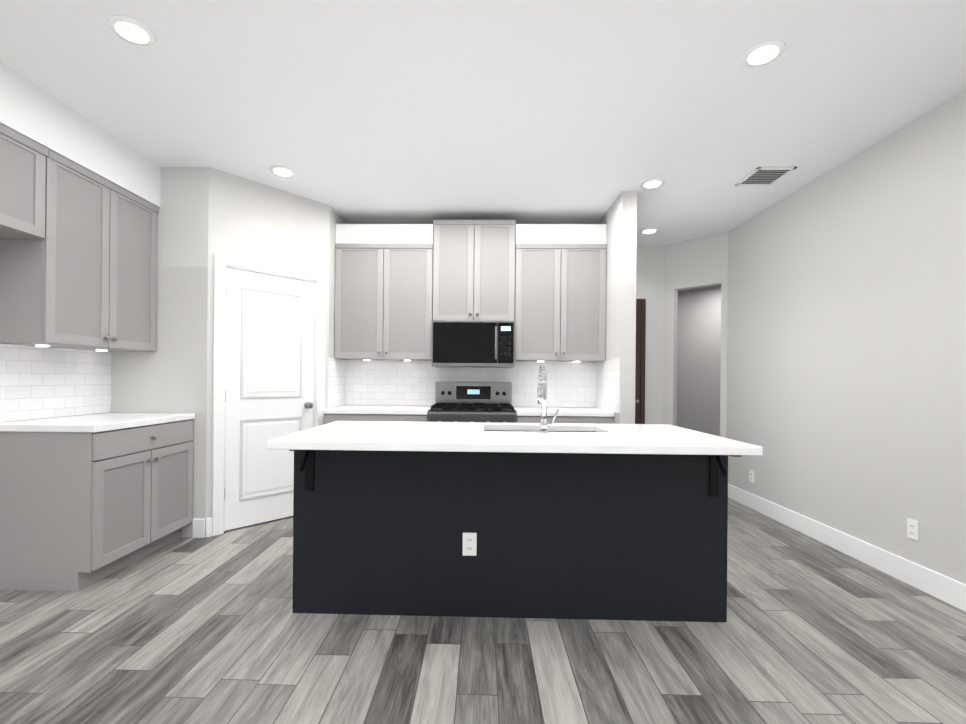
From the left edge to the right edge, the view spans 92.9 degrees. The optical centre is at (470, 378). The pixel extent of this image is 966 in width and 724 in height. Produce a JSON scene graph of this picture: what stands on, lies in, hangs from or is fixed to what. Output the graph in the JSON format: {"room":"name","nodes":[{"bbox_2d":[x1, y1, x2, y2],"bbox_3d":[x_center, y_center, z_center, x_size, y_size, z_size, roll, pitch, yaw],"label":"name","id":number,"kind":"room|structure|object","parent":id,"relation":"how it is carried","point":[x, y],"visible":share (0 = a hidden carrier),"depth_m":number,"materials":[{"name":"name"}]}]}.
{"room":"kitchen","nodes":[
{"label":"kitchen","id":0,"kind":"room"},
{"bbox_2d":[0,343,110,421],"bbox_3d":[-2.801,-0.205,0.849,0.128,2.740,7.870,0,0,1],"label":"backsplash","id":1,"kind":"structure","parent":0,"point":[36,382],"depth_m":2.94,"materials":[{"name":"tile"}]},
{"bbox_2d":[0,123,47,238],"bbox_3d":[-2.515,-1.022,2.081,0.377,0.500,0.907,0,0,1],"label":"upper cabinet","id":2,"kind":"object","parent":1,"relation":"attached to","point":[22,182],"visible":1,"depth_m":2.41,"materials":[{"name":"grey paint"}]},
{"bbox_2d":[0,149,158,351],"bbox_3d":[-2.495,-0.737,2.970,0.377,1.070,0.865,0,0,1],"label":"upper cabinet","id":3,"kind":"object","parent":1,"relation":"attached to","point":[82,275],"visible":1,"depth_m":2.78,"materials":[{"name":"grey paint"}]},
{"bbox_2d":[0,61,606,244],"bbox_3d":[-0.729,-1.407,3.098,3.897,0.298,3.029,0,0,1],"label":"soffit","id":4,"kind":"structure","parent":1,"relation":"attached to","point":[34,112],"depth_m":2.93,"materials":[{"name":"white paint"}]},
{"bbox_2d":[110,167,208,537],"bbox_3d":[-2.314,-0.200,3.453,0.730,2.740,0.100,0,0,1],"label":"wall","id":5,"kind":"structure","parent":0,"point":[169,375],"depth_m":3.40,"materials":[{"name":"grey paint"}]},
{"bbox_2d":[206,167,329,518],"bbox_3d":[-1.653,-0.194,3.794,0.100,2.740,0.992,0,0,42],"label":"wall","id":6,"kind":"structure","parent":0,"point":[250,219],"depth_m":3.66,"materials":[{"name":"grey paint"}]},
{"bbox_2d":[206,518,211,537],"bbox_3d":[-1.622,1.106,3.755,0.015,0.140,0.992,0,0,42],"label":"baseboard","id":7,"kind":"structure","parent":6,"relation":"attached to","point":[208,527],"depth_m":3.40,"materials":[{"name":"white"}]},
{"bbox_2d":[212,253,325,535],"bbox_3d":[-1.649,0.118,3.788,0.118,2.115,0.910,0,0,42],"label":"door frame","id":8,"kind":"structure","parent":6,"relation":"attached to","point":[222,262],"depth_m":3.46,"materials":[{"name":"white wood"}]},
{"bbox_2d":[224,267,314,530],"bbox_3d":[-1.627,0.157,3.772,0.530,2.013,0.586,0,0,1],"label":"pantry door","id":9,"kind":"structure","parent":6,"relation":"in","point":[269,384],"depth_m":3.71,"materials":[{"name":"white wood"}]},
{"bbox_2d":[328,206,345,407],"bbox_3d":[-1.326,-0.191,4.378,0.100,2.740,0.500,0,0,1],"label":"wall","id":10,"kind":"structure","parent":0,"point":[335,218],"depth_m":4.21,"materials":[{"name":"grey paint"}]},
{"bbox_2d":[0,498,965,723],"bbox_3d":[0.401,1.243,1.933,7.500,0.100,10.600,0,0,1],"label":"floor","id":11,"kind":"structure","parent":0,"point":[192,630],"depth_m":1.99,"materials":[{"name":"grey wood"}]},
{"bbox_2d":[0,413,194,590],"bbox_3d":[-2.365,0.711,2.960,0.664,0.917,0.877,0,0,1],"label":"base cabinet","id":12,"kind":"object","parent":11,"relation":"on","point":[87,500],"visible":1,"depth_m":2.54,"materials":[{"name":"grey paint"}]},
{"bbox_2d":[323,405,430,424],"bbox_3d":[-0.827,0.725,4.280,0.913,0.917,0.664,0,0,1],"label":"base cabinet","id":13,"kind":"object","parent":11,"relation":"on","point":[377,413],"visible":0.15,"depth_m":3.98,"materials":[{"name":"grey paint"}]},
{"bbox_2d":[428,382,515,422],"bbox_3d":[0.014,0.610,4.222,0.756,1.160,0.719,0,0,1],"label":"range","id":14,"kind":"object","parent":11,"relation":"on","point":[473,401],"visible":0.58,"depth_m":4.49,"materials":[{"name":"silver metal"}]},
{"bbox_2d":[289,430,740,621],"bbox_3d":[0.190,0.761,2.529,2.164,0.861,0.880,0,0,1],"label":"kitchen island","id":15,"kind":"object","parent":11,"relation":"on","point":[635,537],"visible":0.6,"depth_m":2.29,"materials":[{"name":"black paint"}]},
{"bbox_2d":[462,533,476,555],"bbox_3d":[-0.007,0.825,2.289,0.070,0.114,0.008,0,0,1],"label":"outlet","id":16,"kind":"object","parent":15,"relation":"attached to","point":[469,544],"visible":1,"depth_m":2.29,"materials":[{"name":"white plastic"}]},
{"bbox_2d":[267,421,762,455],"bbox_3d":[0.194,0.309,2.549,2.210,0.040,1.000,0,0,1],"label":"island countertop","id":17,"kind":"structure","parent":15,"relation":"on","point":[504,437],"depth_m":2.20,"materials":[{"name":"stone"}]},
{"bbox_2d":[537,365,558,433],"bbox_3d":[0.422,0.107,2.546,0.108,0.368,0.212,0,0,1],"label":"faucet","id":18,"kind":"object","parent":17,"relation":"on","point":[542,392],"visible":1,"depth_m":2.46,"materials":[{"name":"silver metal"}]},
{"bbox_2d":[514,407,613,423],"bbox_3d":[0.814,0.739,4.239,0.833,0.917,0.664,0,0,1],"label":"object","id":19,"kind":"object","parent":11,"relation":"on","point":[589,415],"visible":0.12,"depth_m":3.94,"materials":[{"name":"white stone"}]},
{"bbox_2d":[0,0,965,244],"bbox_3d":[0.426,-1.597,1.934,7.500,0.100,10.600,0,0,1],"label":"ceiling","id":20,"kind":"structure","parent":0,"point":[430,111],"depth_m":2.48,"materials":[{"name":"white paint"}]},
{"bbox_2d":[107,15,156,46],"bbox_3d":[-1.522,-1.559,2.063,0.180,0.009,0.180,0,0,1],"label":"recessed light","id":21,"kind":"object","parent":20,"relation":"in","point":[132,31],"visible":1,"depth_m":2.05,"materials":[{"name":"white plastic"}]},
{"bbox_2d":[270,166,294,176],"bbox_3d":[-1.417,-1.557,3.451,0.180,0.009,0.180,0,0,1],"label":"recessed light","id":22,"kind":"object","parent":20,"relation":"in","point":[282,171],"visible":0.98,"depth_m":3.44,"materials":[{"name":"white plastic"}]},
{"bbox_2d":[640,228,658,233],"bbox_3d":[1.846,-1.528,4.749,0.180,0.009,0.180,0,0,1],"label":"recessed light","id":23,"kind":"object","parent":20,"relation":"in","point":[649,230],"visible":0.96,"depth_m":4.74,"materials":[{"name":"white plastic"}]},
{"bbox_2d":[640,179,664,188],"bbox_3d":[1.427,-1.533,3.609,0.180,0.009,0.180,0,0,1],"label":"recessed light","id":24,"kind":"object","parent":20,"relation":"in","point":[651,183],"visible":0.92,"depth_m":3.59,"materials":[{"name":"white plastic"}]},
{"bbox_2d":[741,40,785,67],"bbox_3d":[1.381,-1.533,2.170,0.180,0.009,0.180,0,0,1],"label":"recessed light","id":25,"kind":"object","parent":20,"relation":"in","point":[763,53],"visible":1,"depth_m":2.16,"materials":[{"name":"white plastic"}]},
{"bbox_2d":[735,167,796,185],"bbox_3d":[2.214,-1.524,3.460,0.280,0.013,0.300,0,0,1],"label":"ceiling vent","id":26,"kind":"object","parent":20,"relation":"in","point":[763,176],"visible":1,"depth_m":3.46,"materials":[{"name":"white metal"}]},
{"bbox_2d":[389,225,595,407],"bbox_3d":[-0.638,-0.185,4.671,4.020,2.740,0.120,0,0,1],"label":"wall","id":27,"kind":"structure","parent":0,"point":[411,360],"depth_m":4.61,"materials":[{"name":"grey paint"}]},
{"bbox_2d":[334,243,432,360],"bbox_3d":[-0.810,-0.722,4.424,0.914,1.070,0.377,0,0,1],"label":"upper cabinet","id":28,"kind":"object","parent":27,"relation":"attached to","point":[383,301],"visible":1,"depth_m":4.27,"materials":[{"name":"grey paint"}]},
{"bbox_2d":[35,345,579,361],"bbox_3d":[-0.775,-0.182,3.604,3.620,0.006,1.840,0,0,1],"label":"lights","id":29,"kind":"object","parent":28,"relation":"attached to","point":[106,350],"visible":0.96,"depth_m":3.17,"materials":[{"name":"white plastic"}]},
{"bbox_2d":[328,358,619,412],"bbox_3d":[-0.024,0.340,4.205,2.520,1.700,0.780,0,0,1],"label":"backsplash","id":30,"kind":"structure","parent":27,"relation":"attached to","point":[388,382],"depth_m":4.58,"materials":[{"name":"tile"}]},
{"bbox_2d":[433,220,515,320],"bbox_3d":[0.032,-1.002,4.403,0.760,0.935,0.377,0,0,1],"label":"upper cabinet","id":31,"kind":"object","parent":27,"relation":"attached to","point":[473,270],"visible":0.83,"depth_m":4.25,"materials":[{"name":"grey paint"}]},
{"bbox_2d":[432,321,514,367],"bbox_3d":[0.025,-0.320,4.360,0.756,0.420,0.449,0,0,1],"label":"microwave","id":32,"kind":"object","parent":31,"relation":"attached to","point":[473,344],"visible":1,"depth_m":4.17,"materials":[{"name":"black metal"}]},
{"bbox_2d":[515,244,606,361],"bbox_3d":[0.830,-0.708,4.383,0.834,1.070,0.377,0,0,1],"label":"upper cabinet","id":33,"kind":"object","parent":27,"relation":"attached to","point":[560,302],"visible":1,"depth_m":4.23,"materials":[{"name":"grey paint"}]},
{"bbox_2d":[598,191,636,423],"bbox_3d":[1.308,-0.168,4.512,0.120,2.740,1.500,0,0,1],"label":"wall","id":34,"kind":"structure","parent":0,"point":[619,218],"depth_m":3.76,"materials":[{"name":"grey paint"}]},
{"bbox_2d":[636,245,663,423],"bbox_3d":[1.813,-0.164,5.309,0.850,2.740,0.120,0,0,1],"label":"wall","id":35,"kind":"structure","parent":0,"point":[650,274],"depth_m":5.24,"materials":[{"name":"grey paint"}]},
{"bbox_2d":[635,299,645,423],"bbox_3d":[1.693,0.145,5.214,0.580,2.120,0.073,0,0,1],"label":"hall door","id":36,"kind":"structure","parent":35,"relation":"in","point":[640,362],"depth_m":5.23,"materials":[{"name":"brown wood"}]},
{"bbox_2d":[663,232,727,437],"bbox_3d":[2.472,-0.158,5.023,0.100,2.740,0.735,1,0,-44],"label":"wall","id":37,"kind":"structure","parent":0,"point":[696,262],"depth_m":5.05,"materials":[{"name":"grey paint"}]},
{"bbox_2d":[677,285,720,435],"bbox_3d":[2.939,-0.154,5.511,1.250,2.740,2.300,1,0,-44],"label":"wall","id":38,"kind":"structure","parent":0,"point":[698,356],"depth_m":6.14,"materials":[{"name":"grey paint"}]},
{"bbox_2d":[726,89,965,583],"bbox_3d":[2.615,-0.158,0.768,0.120,2.740,7.980,0,0,1],"label":"wall","id":39,"kind":"structure","parent":0,"point":[846,355],"depth_m":3.03,"materials":[{"name":"grey paint"}]},
{"bbox_2d":[749,470,753,482],"bbox_3d":[2.629,0.913,4.298,0.008,0.114,0.070,0,0,1],"label":"outlet","id":40,"kind":"object","parent":39,"relation":"attached to","point":[751,475],"visible":1,"depth_m":4.29,"materials":[{"name":"white plastic"}]},
{"bbox_2d":[728,484,965,611],"bbox_3d":[2.537,1.141,0.818,0.015,0.140,7.878,0,0,1],"label":"baseboard","id":41,"kind":"structure","parent":39,"relation":"attached to","point":[946,589],"depth_m":3.00,"materials":[{"name":"white"}]},
{"bbox_2d":[907,518,918,540],"bbox_3d":[2.589,0.882,2.689,0.008,0.114,0.070,0,0,1],"label":"outlet","id":42,"kind":"object","parent":39,"relation":"attached to","point":[913,529],"visible":1,"depth_m":2.68,"materials":[{"name":"white plastic"}]}
]}

